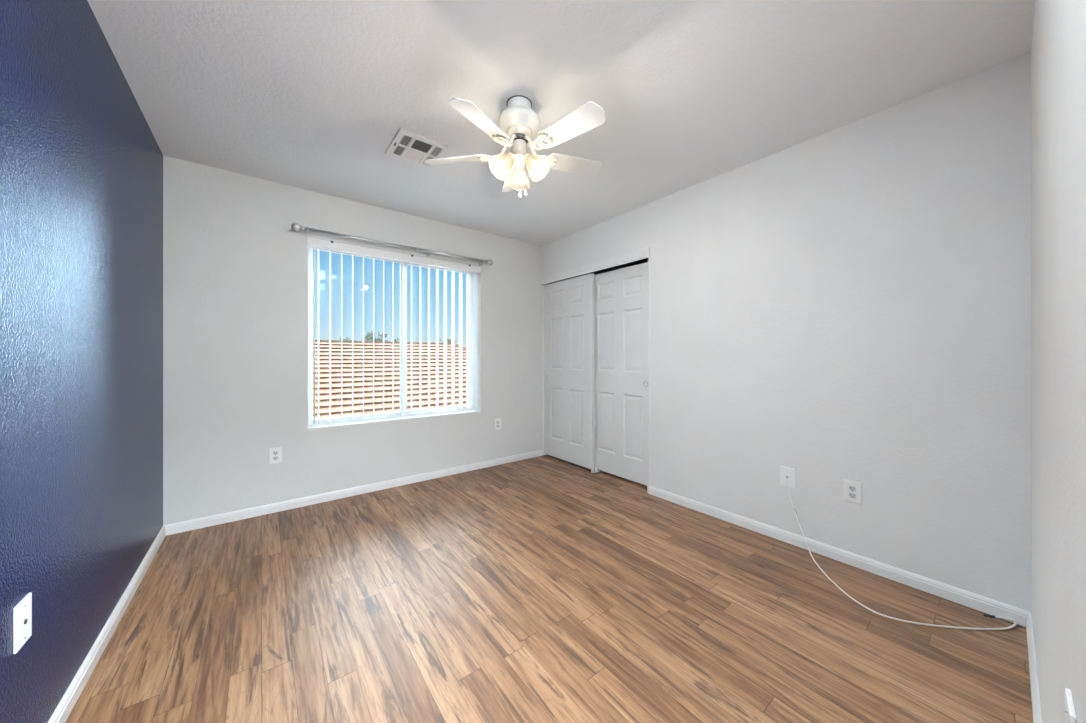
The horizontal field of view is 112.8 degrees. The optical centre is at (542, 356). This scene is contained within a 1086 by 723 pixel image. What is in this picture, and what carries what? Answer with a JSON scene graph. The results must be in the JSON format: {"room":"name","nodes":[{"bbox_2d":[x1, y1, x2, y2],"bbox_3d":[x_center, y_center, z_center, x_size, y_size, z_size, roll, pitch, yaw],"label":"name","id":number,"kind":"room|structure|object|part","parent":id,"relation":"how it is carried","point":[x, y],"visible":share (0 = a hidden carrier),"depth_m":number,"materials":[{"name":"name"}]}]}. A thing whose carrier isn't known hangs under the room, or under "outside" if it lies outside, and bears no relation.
{"room":"empty bedroom","nodes":[
{"label":"empty bedroom","id":0,"kind":"room"},
{"bbox_2d":[0,0,162,722],"bbox_3d":[-1.495,-0.073,1.008,0.120,2.440,3.561,0,0,-38],"label":"wall","id":1,"kind":"structure","parent":0,"point":[81,162],"depth_m":1.19,"materials":[{"name":"blue paint"}]},
{"bbox_2d":[13,592,31,653],"bbox_3d":[-1.367,0.698,0.950,0.010,0.117,0.076,0,0,-38],"label":"cable jack","id":2,"kind":"object","parent":1,"relation":"attached to","point":[22,612],"visible":1,"depth_m":0.94,"materials":[{"name":"white plastic"}]},
{"bbox_2d":[48,525,165,722],"bbox_3d":[-1.390,1.114,0.982,0.013,0.066,3.391,0,0,-38],"label":"baseboard","id":3,"kind":"structure","parent":1,"relation":"attached to","point":[65,706],"depth_m":1.40,"materials":[{"name":"white paint"}]},
{"bbox_2d":[163,156,546,524],"bbox_3d":[-0.972,-0.073,3.566,3.849,2.440,0.170,0,0,-38],"label":"wall","id":4,"kind":"structure","parent":0,"point":[235,264],"depth_m":2.66,"materials":[{"name":"white paint"}]},
{"bbox_2d":[269,447,281,463],"bbox_3d":[-1.978,0.729,2.668,0.076,0.117,0.009,0,0,-38],"label":"wall outlet","id":5,"kind":"object","parent":4,"relation":"attached to","point":[275,454],"visible":1,"depth_m":2.67,"materials":[{"name":"white plastic"}]},
{"bbox_2d":[164,450,542,535],"bbox_3d":[-1.216,1.114,3.260,3.088,0.066,0.013,0,0,-38],"label":"baseboard","id":6,"kind":"structure","parent":4,"relation":"attached to","point":[203,522],"depth_m":2.86,"materials":[{"name":"white paint"}]},
{"bbox_2d":[291,223,492,265],"bbox_3d":[-1.206,-0.964,3.205,1.696,0.075,0.110,0,0,-38],"label":"curtain rod","id":7,"kind":"object","parent":4,"relation":"attached to","point":[295,226],"visible":1,"depth_m":3.08,"materials":[{"name":"silver metal"}]},
{"bbox_3d":[-1.463,-0.966,2.974,0.890,0.025,0.025,0,0,-38],"label":"rod","id":8,"kind":"part","parent":7,"relation":"part of","materials":[{"name":"silver metal"}]},
{"bbox_3d":[-0.852,-0.966,3.451,0.720,0.033,0.033,0,0,-38],"label":"rod","id":9,"kind":"part","parent":7,"relation":"part of","materials":[{"name":"silver metal"}]},
{"bbox_2d":[307,237,480,429],"bbox_3d":[-1.281,-0.181,3.320,1.503,1.496,0.168,0,0,-38],"label":"window","id":10,"kind":"structure","parent":4,"relation":"in","point":[358,419],"depth_m":3.33,"materials":[{"name":"white plastic"}]},
{"bbox_3d":[-1.587,-0.182,3.137,0.751,1.438,0.022,0,0,-38],"label":"sash","id":11,"kind":"part","parent":10,"relation":"part of","materials":[{"name":"clear glass"}]},
{"bbox_3d":[-1.264,0.561,3.297,1.501,0.012,0.111,0,0,-38],"label":"sill","id":12,"kind":"part","parent":10,"relation":"part of","materials":[{"name":"white paint"}]},
{"bbox_2d":[308,237,480,423],"bbox_3d":[-1.260,-0.203,3.292,1.495,1.450,0.109,0,0,-38],"label":"vertical blind","id":13,"kind":"object","parent":10,"relation":"attached to","point":[312,242],"visible":1,"depth_m":3.47,"materials":[{"name":"white plastic"}]},
{"bbox_3d":[-1.039,-0.182,3.595,0.738,1.438,0.022,0,0,-38],"label":"sash","id":14,"kind":"part","parent":10,"relation":"part of","materials":[{"name":"clear glass"}]},
{"bbox_2d":[495,418,500,429],"bbox_3d":[-0.481,0.715,3.835,0.076,0.117,0.009,0,0,-38],"label":"wall outlet","id":15,"kind":"object","parent":4,"relation":"attached to","point":[497,421],"visible":1,"depth_m":3.83,"materials":[{"name":"white plastic"}]},
{"bbox_2d":[65,454,1032,722],"bbox_3d":[0.571,1.197,1.488,3.969,0.100,5.345,0,0,-38],"label":"floor","id":16,"kind":"structure","parent":0,"point":[547,588],"depth_m":1.56,"materials":[{"name":"brown wood"}]},
{"bbox_2d":[87,0,1034,245],"bbox_3d":[0.571,-1.343,1.488,3.969,0.100,5.345,0,0,-38],"label":"ceiling","id":17,"kind":"structure","parent":0,"point":[312,95],"depth_m":1.67,"materials":[{"name":"paint"}]},
{"bbox_2d":[385,128,447,168],"bbox_3d":[-0.790,-1.281,2.246,0.285,0.024,0.307,0,0,-38],"label":"ceiling vent","id":18,"kind":"object","parent":17,"relation":"in","point":[408,146],"visible":0.98,"depth_m":2.23,"materials":[{"name":"white metal"}]},
{"bbox_2d":[424,95,605,197],"bbox_3d":[-0.090,-1.048,1.841,0.963,0.491,0.963,0,0,-38],"label":"ceiling fan","id":19,"kind":"object","parent":17,"relation":"hanging from","point":[517,123],"visible":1,"depth_m":1.79,"materials":[{"name":"white metal"}]},
{"bbox_3d":[-0.456,-1.032,1.891,0.346,0.006,0.119,-2,16,7],"label":"fan blade","id":20,"kind":"part","parent":19,"relation":"part of","materials":[{"name":"white wood"}]},
{"bbox_3d":[-0.266,-1.011,1.543,0.119,0.006,0.346,18,12,23],"label":"fan blade","id":21,"kind":"part","parent":19,"relation":"part of","materials":[{"name":"white wood"}]},
{"bbox_3d":[-0.192,-0.967,1.800,0.119,0.108,0.117,45,-23,-25],"label":"lamp shade","id":22,"kind":"part","parent":19,"relation":"part of","materials":[{"name":"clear glass"}]},
{"bbox_3d":[-0.183,-1.066,2.178,0.119,0.006,0.346,-16,7,-9],"label":"fan blade","id":23,"kind":"part","parent":19,"relation":"part of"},
{"bbox_3d":[-0.121,-1.291,1.847,0.130,0.004,0.130,0,0,-38],"label":"mounting plate","id":24,"kind":"part","parent":19,"relation":"part of","materials":[{"name":"metal"}]},
{"bbox_3d":[-0.126,-0.967,1.931,0.117,0.108,0.119,0,40,-4],"label":"lamp shade","id":25,"kind":"part","parent":19,"relation":"part of","materials":[{"name":"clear glass"}]},
{"bbox_3d":[-0.045,-0.967,1.809,0.119,0.108,0.117,-43,-18,20],"label":"lamp shade","id":26,"kind":"part","parent":19,"relation":"part of","materials":[{"name":"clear glass"}]},
{"bbox_3d":[0.124,-1.032,1.615,0.346,0.006,0.119,2,-15,43],"label":"fan blade","id":27,"kind":"part","parent":19,"relation":"part of","materials":[{"name":"white wood"}]},
{"bbox_3d":[0.175,-1.066,2.008,0.346,0.006,0.119,-5,-14,-28],"label":"fan blade","id":28,"kind":"part","parent":19,"relation":"part of","materials":[{"name":"white wood"}]},
{"bbox_2d":[594,259,647,274],"bbox_3d":[0.915,-0.073,3.734,0.666,2.440,1.885,0,0,-38],"label":"closet interior","id":29,"kind":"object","parent":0,"point":[646,260],"depth_m":4.12,"materials":[{"name":"paint"}]},
{"bbox_2d":[541,52,1030,611],"bbox_3d":[1.105,-0.073,2.855,0.115,2.440,3.506,0,0,-38],"label":"wall","id":30,"kind":"structure","parent":0,"point":[852,301],"depth_m":1.95,"materials":[{"name":"white paint"}]},
{"bbox_2d":[544,273,593,468],"bbox_3d":[0.264,0.144,3.915,0.036,1.962,0.775,0,0,-38],"label":"door","id":31,"kind":"structure","parent":30,"relation":"in","point":[568,303],"depth_m":3.86,"materials":[{"name":"white paint"}]},
{"bbox_2d":[541,247,649,284],"bbox_3d":[0.438,-0.878,3.613,0.016,0.084,1.489,0,0,-38],"label":"trim","id":32,"kind":"structure","parent":30,"relation":"attached to","point":[644,253],"depth_m":3.47,"materials":[{"name":"white paint"}]},
{"bbox_2d":[542,257,649,493],"bbox_3d":[0.479,0.155,3.646,0.129,1.983,1.489,0,0,-38],"label":"trim","id":33,"kind":"structure","parent":30,"relation":"attached to","point":[648,485],"depth_m":3.04,"materials":[{"name":"white paint"}]},
{"bbox_2d":[548,258,647,283],"bbox_3d":[0.482,-0.871,3.651,0.088,0.025,1.463,0,0,-38],"label":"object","id":34,"kind":"structure","parent":30,"relation":"attached to","point":[646,258],"depth_m":3.56,"materials":[{"name":"metal"}]},
{"bbox_2d":[594,262,647,485],"bbox_3d":[0.727,0.149,3.409,0.036,1.952,0.775,0,0,-38],"label":"door","id":35,"kind":"structure","parent":30,"relation":"in","point":[620,295],"depth_m":3.36,"materials":[{"name":"white paint"}]},
{"bbox_2d":[780,466,793,487],"bbox_3d":[1.508,0.743,2.230,0.017,0.117,0.076,0,0,-38],"label":"cable jack","id":36,"kind":"object","parent":30,"relation":"attached to","point":[784,471],"visible":0.9,"depth_m":2.23,"materials":[{"name":"white plastic"}]},
{"bbox_2d":[785,476,1016,629],"bbox_3d":[1.613,0.943,1.770,0.392,0.409,0.867,0,0,-38],"label":"cable","id":37,"kind":"object","parent":36,"relation":"attached to","point":[786,477],"visible":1,"depth_m":1.58,"materials":[{"name":"white plastic"}]},
{"bbox_2d":[649,486,1029,626],"bbox_3d":[1.476,1.114,2.275,0.013,0.066,1.906,0,0,-38],"label":"baseboard","id":38,"kind":"structure","parent":30,"relation":"attached to","point":[963,597],"depth_m":1.93,"materials":[{"name":"white paint"}]},
{"bbox_2d":[844,479,861,504],"bbox_3d":[1.704,0.743,1.986,0.009,0.117,0.076,0,0,-38],"label":"wall outlet","id":39,"kind":"object","parent":30,"relation":"attached to","point":[852,490],"visible":1,"depth_m":1.98,"materials":[{"name":"white plastic"}]},
{"bbox_2d":[848,486,856,490],"bbox_3d":[1.702,0.724,1.984,0.004,0.027,0.034,0,0,-38],"label":"receptacle","id":40,"kind":"object","parent":39,"relation":"attached to","point":[850,488],"depth_m":1.98,"materials":[{"name":"white plastic"}]},
{"bbox_2d":[848,493,856,498],"bbox_3d":[1.702,0.762,1.984,0.004,0.027,0.034,0,0,-38],"label":"receptacle","id":41,"kind":"object","parent":39,"relation":"attached to","point":[850,495],"depth_m":1.98,"materials":[{"name":"white plastic"}]},
{"bbox_2d":[1031,0,1085,722],"bbox_3d":[0.845,-0.073,0.502,3.188,2.440,0.115,0,0,-38],"label":"wall","id":42,"kind":"structure","parent":0,"point":[1058,50],"depth_m":0.72,"materials":[{"name":"white paint"}]},
{"bbox_2d":[1026,612,1041,722],"bbox_3d":[1.255,1.114,0.903,2.049,0.066,0.013,0,0,-38],"label":"baseboard","id":43,"kind":"structure","parent":42,"relation":"attached to","point":[1036,708],"depth_m":1.25,"materials":[{"name":"white paint"}]},
{"bbox_2d":[1065,688,1076,722],"bbox_3d":[0.831,0.602,0.569,0.076,0.117,0.008,0,0,-38],"label":"wall plate","id":44,"kind":"object","parent":42,"relation":"attached to","point":[1070,713],"visible":1,"depth_m":0.57,"materials":[{"name":"white plastic"}]},
{"label":"outside","id":45,"kind":"structure","parent":0,"visible":0},
{"bbox_3d":[-14.798,4.447,35.248,100.000,0.200,66.205,0,0,-38],"label":"ground","id":46,"kind":"structure","parent":45,"visible":0},
{"bbox_2d":[361,331,389,340],"bbox_3d":[-10.072,1.407,21.667,1.566,5.895,1.295,0,0,15],"label":"tree","id":47,"kind":"object","parent":46,"relation":"on","point":[369,337],"visible":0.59,"depth_m":21.59,"materials":[{"name":"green plant"}]},
{"bbox_2d":[313,340,465,418],"bbox_3d":[-9.720,1.877,10.110,28.721,4.940,13.521,0,0,-38],"label":"house","id":48,"kind":"structure","parent":46,"relation":"on","point":[323,344],"depth_m":10.56,"materials":[{"name":"ceramic"}]},
{"bbox_2d":[438,336,456,343],"bbox_3d":[-6.782,1.442,25.436,1.483,5.824,1.322,0,0,-8],"label":"tree","id":49,"kind":"object","parent":46,"relation":"on","point":[450,340],"visible":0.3,"depth_m":25.16,"materials":[{"name":"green plant"}]}
]}

